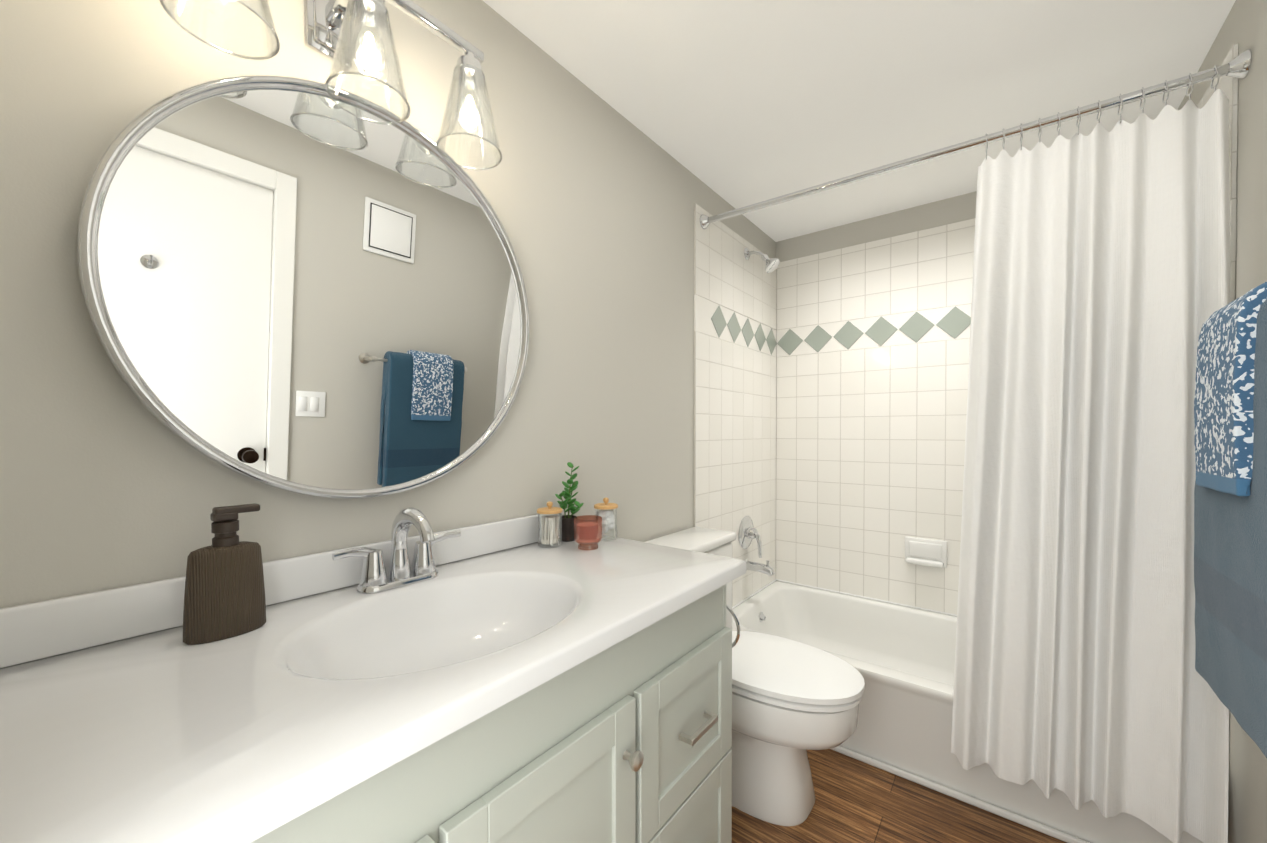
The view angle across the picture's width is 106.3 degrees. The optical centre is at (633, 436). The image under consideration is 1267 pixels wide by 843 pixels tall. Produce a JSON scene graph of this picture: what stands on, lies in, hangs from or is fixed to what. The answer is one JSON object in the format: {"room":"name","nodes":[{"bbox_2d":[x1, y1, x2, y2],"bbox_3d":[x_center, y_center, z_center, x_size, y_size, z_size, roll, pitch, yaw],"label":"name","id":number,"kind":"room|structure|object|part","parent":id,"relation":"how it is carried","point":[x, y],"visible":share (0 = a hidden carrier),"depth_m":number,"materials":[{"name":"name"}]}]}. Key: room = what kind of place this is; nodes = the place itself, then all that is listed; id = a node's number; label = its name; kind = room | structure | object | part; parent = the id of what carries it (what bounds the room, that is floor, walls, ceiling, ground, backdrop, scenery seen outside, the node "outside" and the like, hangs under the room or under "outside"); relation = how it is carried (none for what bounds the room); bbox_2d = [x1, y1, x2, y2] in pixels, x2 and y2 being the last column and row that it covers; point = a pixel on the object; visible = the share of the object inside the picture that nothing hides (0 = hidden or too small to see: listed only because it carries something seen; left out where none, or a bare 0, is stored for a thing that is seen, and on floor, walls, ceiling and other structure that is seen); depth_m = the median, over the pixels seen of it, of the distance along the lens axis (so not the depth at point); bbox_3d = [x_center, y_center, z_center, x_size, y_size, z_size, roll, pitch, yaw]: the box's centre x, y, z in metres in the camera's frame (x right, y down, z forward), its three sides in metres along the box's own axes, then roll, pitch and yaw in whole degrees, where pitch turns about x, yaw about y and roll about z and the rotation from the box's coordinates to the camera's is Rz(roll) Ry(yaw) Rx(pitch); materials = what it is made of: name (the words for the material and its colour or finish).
{"room":"bathroom","nodes":[
{"label":"bathroom","id":0,"kind":"room"},
{"bbox_2d":[0,0,775,608],"bbox_3d":[-0.107,0.031,1.685,0.120,2.310,3.126,0,1,38],"label":"wall","id":1,"kind":"structure","parent":0,"point":[108,480],"depth_m":0.96,"materials":[{"name":"grey paint"}]},
{"bbox_2d":[0,512,562,667],"bbox_3d":[-0.577,0.264,0.972,0.019,0.078,1.170,0,1,38],"label":"backsplash","id":2,"kind":"structure","parent":1,"relation":"attached to","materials":[{"name":"white stone"}]},
{"bbox_2d":[77,75,529,498],"bbox_3d":[-0.531,-0.267,0.970,0.083,0.786,0.786,0,1,38],"label":"mirror","id":3,"kind":"object","parent":1,"relation":"attached to","point":[301,286],"visible":1,"depth_m":0.87,"materials":[{"name":"silver metal"}]},
{"bbox_2d":[159,0,501,169],"bbox_3d":[-0.510,-0.747,0.880,0.225,0.287,0.539,0,1,38],"label":"sconce","id":4,"kind":"object","parent":1,"relation":"attached to","point":[333,29],"visible":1,"depth_m":0.90,"materials":[{"name":"clear glass"}]},
{"bbox_2d":[694,294,775,356],"bbox_3d":[0.546,-0.539,2.407,0.010,0.158,0.914,0,1,38],"label":"tile band","id":5,"kind":"object","parent":1,"relation":"attached to","point":[704,310],"visible":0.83,"depth_m":2.25,"materials":[{"name":"white tile"}]},
{"bbox_2d":[694,331,775,606],"bbox_3d":[0.546,0.359,2.417,0.010,1.637,0.914,0,1,38],"label":"wall tiles","id":6,"kind":"structure","parent":1,"relation":"attached to","point":[734,435],"depth_m":2.37,"materials":[{"name":"white tile"}]},
{"bbox_2d":[738,516,761,557],"bbox_3d":[0.617,0.509,2.423,0.096,0.203,0.170,0,1,38],"label":"tub valve","id":7,"kind":"object","parent":6,"relation":"attached to","point":[748,532],"visible":0.98,"depth_m":2.41,"materials":[{"name":"silver metal"}]},
{"bbox_2d":[744,559,775,575],"bbox_3d":[0.642,0.656,2.406,0.158,0.078,0.060,0,1,38],"label":"tub spout","id":8,"kind":"object","parent":6,"relation":"attached to","point":[767,569],"visible":0.83,"depth_m":2.39,"materials":[{"name":"silver metal"}]},
{"bbox_2d":[694,203,776,329],"bbox_3d":[0.546,-0.812,2.404,0.010,0.390,0.914,0,1,38],"label":"wall tiles","id":9,"kind":"structure","parent":1,"relation":"attached to","point":[727,274],"depth_m":2.31,"materials":[{"name":"white tile"}]},
{"bbox_2d":[744,248,779,272],"bbox_3d":[0.648,-0.893,2.384,0.173,0.148,0.082,0,1,38],"label":"shower head","id":10,"kind":"object","parent":9,"relation":"attached to","point":[771,264],"visible":1,"depth_m":2.36},
{"bbox_2d":[700,49,1251,842],"bbox_3d":[0.888,0.026,1.618,1.508,1.991,0.099,0,1,38],"label":"shower curtain","id":11,"kind":"object","parent":9,"relation":"attached to","point":[1100,289],"visible":0.98,"depth_m":1.31,"materials":[{"name":"white fabric"},{"name":"chrome"}]},
{"bbox_3d":[0.900,-0.926,1.622,1.508,0.087,0.062,0,1,38],"label":"rod","id":12,"kind":"part","parent":11,"relation":"part of","materials":[{"name":"silver metal"}]},
{"bbox_2d":[483,0,1235,241],"bbox_3d":[0.538,-1.169,1.166,1.760,0.100,3.126,0,1,38],"label":"ceiling","id":13,"kind":"structure","parent":0,"point":[736,104],"depth_m":1.48,"materials":[{"name":"white paint"}]},
{"bbox_2d":[776,191,976,616],"bbox_3d":[1.465,0.023,2.362,1.520,2.310,0.120,0,1,38],"label":"wall","id":14,"kind":"structure","parent":0,"point":[936,214],"depth_m":2.43,"materials":[{"name":"grey paint"}]},
{"bbox_2d":[776,338,969,614],"bbox_3d":[1.425,0.192,2.312,1.500,1.300,0.010,0,1,38],"label":"wall tile","id":15,"kind":"structure","parent":14,"relation":"attached to","point":[870,449],"depth_m":2.45,"materials":[{"name":"white tile"}]},
{"bbox_2d":[905,536,946,567],"bbox_3d":[1.403,0.557,2.289,0.176,0.127,0.060,0,1,38],"label":"soap dish","id":16,"kind":"object","parent":15,"relation":"attached to","point":[926,552],"visible":1,"depth_m":2.29,"materials":[{"name":"white ceramic"}]},
{"bbox_2d":[777,304,971,356],"bbox_3d":[1.425,-0.537,2.304,1.500,0.158,0.010,0,1,38],"label":"band","id":17,"kind":"object","parent":14,"relation":"attached to","point":[935,333],"visible":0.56,"depth_m":2.45,"materials":[{"name":"white tile"}]},
{"bbox_2d":[777,218,974,329],"bbox_3d":[1.425,-0.811,2.301,1.500,0.390,0.010,0,1,38],"label":"wall tile","id":18,"kind":"structure","parent":14,"relation":"attached to","point":[927,269],"depth_m":2.42,"materials":[{"name":"white tile"}]},
{"bbox_2d":[732,749,1065,842],"bbox_3d":[0.538,1.241,1.192,1.760,0.100,3.126,0,1,38],"label":"floor","id":19,"kind":"structure","parent":0,"point":[857,801],"depth_m":1.48,"materials":[{"name":"brown wood"}]},
{"bbox_2d":[0,512,745,842],"bbox_3d":[-0.331,0.711,0.844,0.570,0.968,1.265,0,1,38],"label":"bathroom vanity","id":20,"kind":"object","parent":19,"relation":"on","point":[507,681],"visible":0.83,"depth_m":0.67,"materials":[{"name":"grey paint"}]},
{"bbox_2d":[183,503,265,644],"bbox_3d":[-0.633,0.207,0.738,0.054,0.197,0.100,0,1,38],"label":"soap dispenser","id":21,"kind":"object","parent":20,"relation":"on","point":[224,596],"visible":1,"depth_m":0.72,"materials":[{"name":"brown"}]},
{"bbox_2d":[332,508,460,593],"bbox_3d":[-0.448,0.222,0.956,0.155,0.161,0.260,0,1,38],"label":"faucet","id":22,"kind":"object","parent":20,"relation":"on","point":[375,578],"visible":0.98,"depth_m":0.96,"materials":[{"name":"silver metal"}]},
{"bbox_2d":[537,501,562,547],"bbox_3d":[-0.230,0.238,1.307,0.070,0.122,0.070,0,1,38],"label":"jar","id":23,"kind":"object","parent":20,"relation":"on","point":[548,525],"visible":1,"depth_m":1.30,"materials":[{"name":"clear glass"}]},
{"bbox_3d":[-0.230,0.192,1.306,0.070,0.030,0.070,0,1,38],"label":"lid","id":24,"kind":"part","parent":23,"relation":"part of","materials":[{"name":"brown wood"}]},
{"bbox_2d":[555,462,583,541],"bbox_3d":[-0.187,0.186,1.373,0.067,0.225,0.098,0,1,38],"label":"potted plant","id":25,"kind":"object","parent":20,"relation":"on","point":[568,525],"visible":0.94,"depth_m":1.36,"materials":[{"name":"green plant"}]},
{"bbox_2d":[574,515,601,549],"bbox_3d":[-0.123,0.258,1.282,0.076,0.082,0.076,0,1,38],"label":"candle","id":26,"kind":"object","parent":20,"relation":"on","point":[588,532],"visible":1,"depth_m":1.26,"materials":[{"name":"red glass"}]},
{"bbox_2d":[594,497,617,541],"bbox_3d":[-0.080,0.237,1.385,0.070,0.122,0.070,0,1,38],"label":"jar","id":27,"kind":"object","parent":20,"relation":"on","point":[609,519],"visible":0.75,"depth_m":1.37,"materials":[{"name":"clear glass"}]},
{"bbox_3d":[-0.080,0.191,1.385,0.070,0.030,0.070,0,1,38],"label":"lid","id":28,"kind":"part","parent":27,"relation":"part of","materials":[{"name":"brown wood"}]},
{"bbox_2d":[726,605,739,647],"bbox_3d":[0.209,0.480,1.226,0.128,0.149,0.040,0,1,38],"label":"towel ring","id":29,"kind":"object","parent":20,"relation":"attached to","point":[734,643],"visible":0.25,"depth_m":1.20,"materials":[{"name":"silver metal"}]},
{"bbox_2d":[646,527,864,825],"bbox_3d":[0.393,0.786,1.627,0.724,0.800,0.490,0,1,38],"label":"toilet","id":30,"kind":"object","parent":19,"relation":"on","point":[792,701],"visible":0.48,"depth_m":1.47,"materials":[{"name":"white ceramic"}]},
{"bbox_3d":[0.463,0.755,1.572,0.547,0.059,0.386,0,1,38],"label":"seat","id":31,"kind":"part","parent":30,"relation":"part of","materials":[{"name":"white plastic"}]},
{"bbox_2d":[732,581,1202,842],"bbox_3d":[1.166,1.015,1.991,1.496,0.335,0.826,0,1,38],"label":"bathtub","id":32,"kind":"object","parent":19,"relation":"on","point":[900,659],"visible":0.35,"depth_m":1.71,"materials":[{"name":"white ceramic"}]},
{"bbox_2d":[732,579,956,615],"bbox_3d":[1.170,0.842,1.994,1.500,0.008,0.816,0,1,38],"label":"trim","id":33,"kind":"structure","parent":32,"relation":"on","point":[745,599],"depth_m":2.47,"materials":[{"name":"white plastic"}]},
{"bbox_3d":[0.917,1.175,1.675,1.496,0.022,0.018,0,1,38],"label":"trim","id":34,"kind":"part","parent":32,"relation":"part of","materials":[{"name":"white ceramic"}]},
{"bbox_2d":[1178,0,1266,842],"bbox_3d":[1.183,0.042,0.673,0.120,2.310,3.126,0,1,38],"label":"wall","id":35,"kind":"structure","parent":0,"point":[1244,26],"depth_m":1.14,"materials":[{"name":"grey paint"}]},
{"bbox_2d":[1197,44,1238,200],"bbox_3d":[1.770,-0.803,1.518,0.010,0.390,0.798,0,1,38],"label":"wall tiles","id":36,"kind":"structure","parent":35,"relation":"attached to","point":[1227,86],"depth_m":1.21,"materials":[{"name":"white tile"}]},
{"bbox_2d":[1194,282,1266,757],"bbox_3d":[1.073,0.115,0.769,0.169,0.743,0.538,0,1,38],"label":"towel","id":37,"kind":"object","parent":35,"relation":"attached to","point":[1230,501],"visible":1,"depth_m":0.79,"materials":[{"name":"blue fabric"}]},
{"bbox_2d":[1229,261,1235,717],"bbox_3d":[1.770,0.200,1.529,0.010,1.300,0.798,0,1,38],"label":"wall tiles","id":38,"kind":"structure","parent":35,"relation":"attached to","point":[1232,278],"depth_m":1.21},
{"bbox_2d":[1229,199,1236,261],"bbox_3d":[1.770,-0.529,1.521,0.010,0.158,0.798,0,1,38],"label":"band","id":39,"kind":"object","parent":35,"relation":"attached to","point":[1233,207],"visible":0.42,"depth_m":1.21,"materials":[{"name":"white"}]}
]}

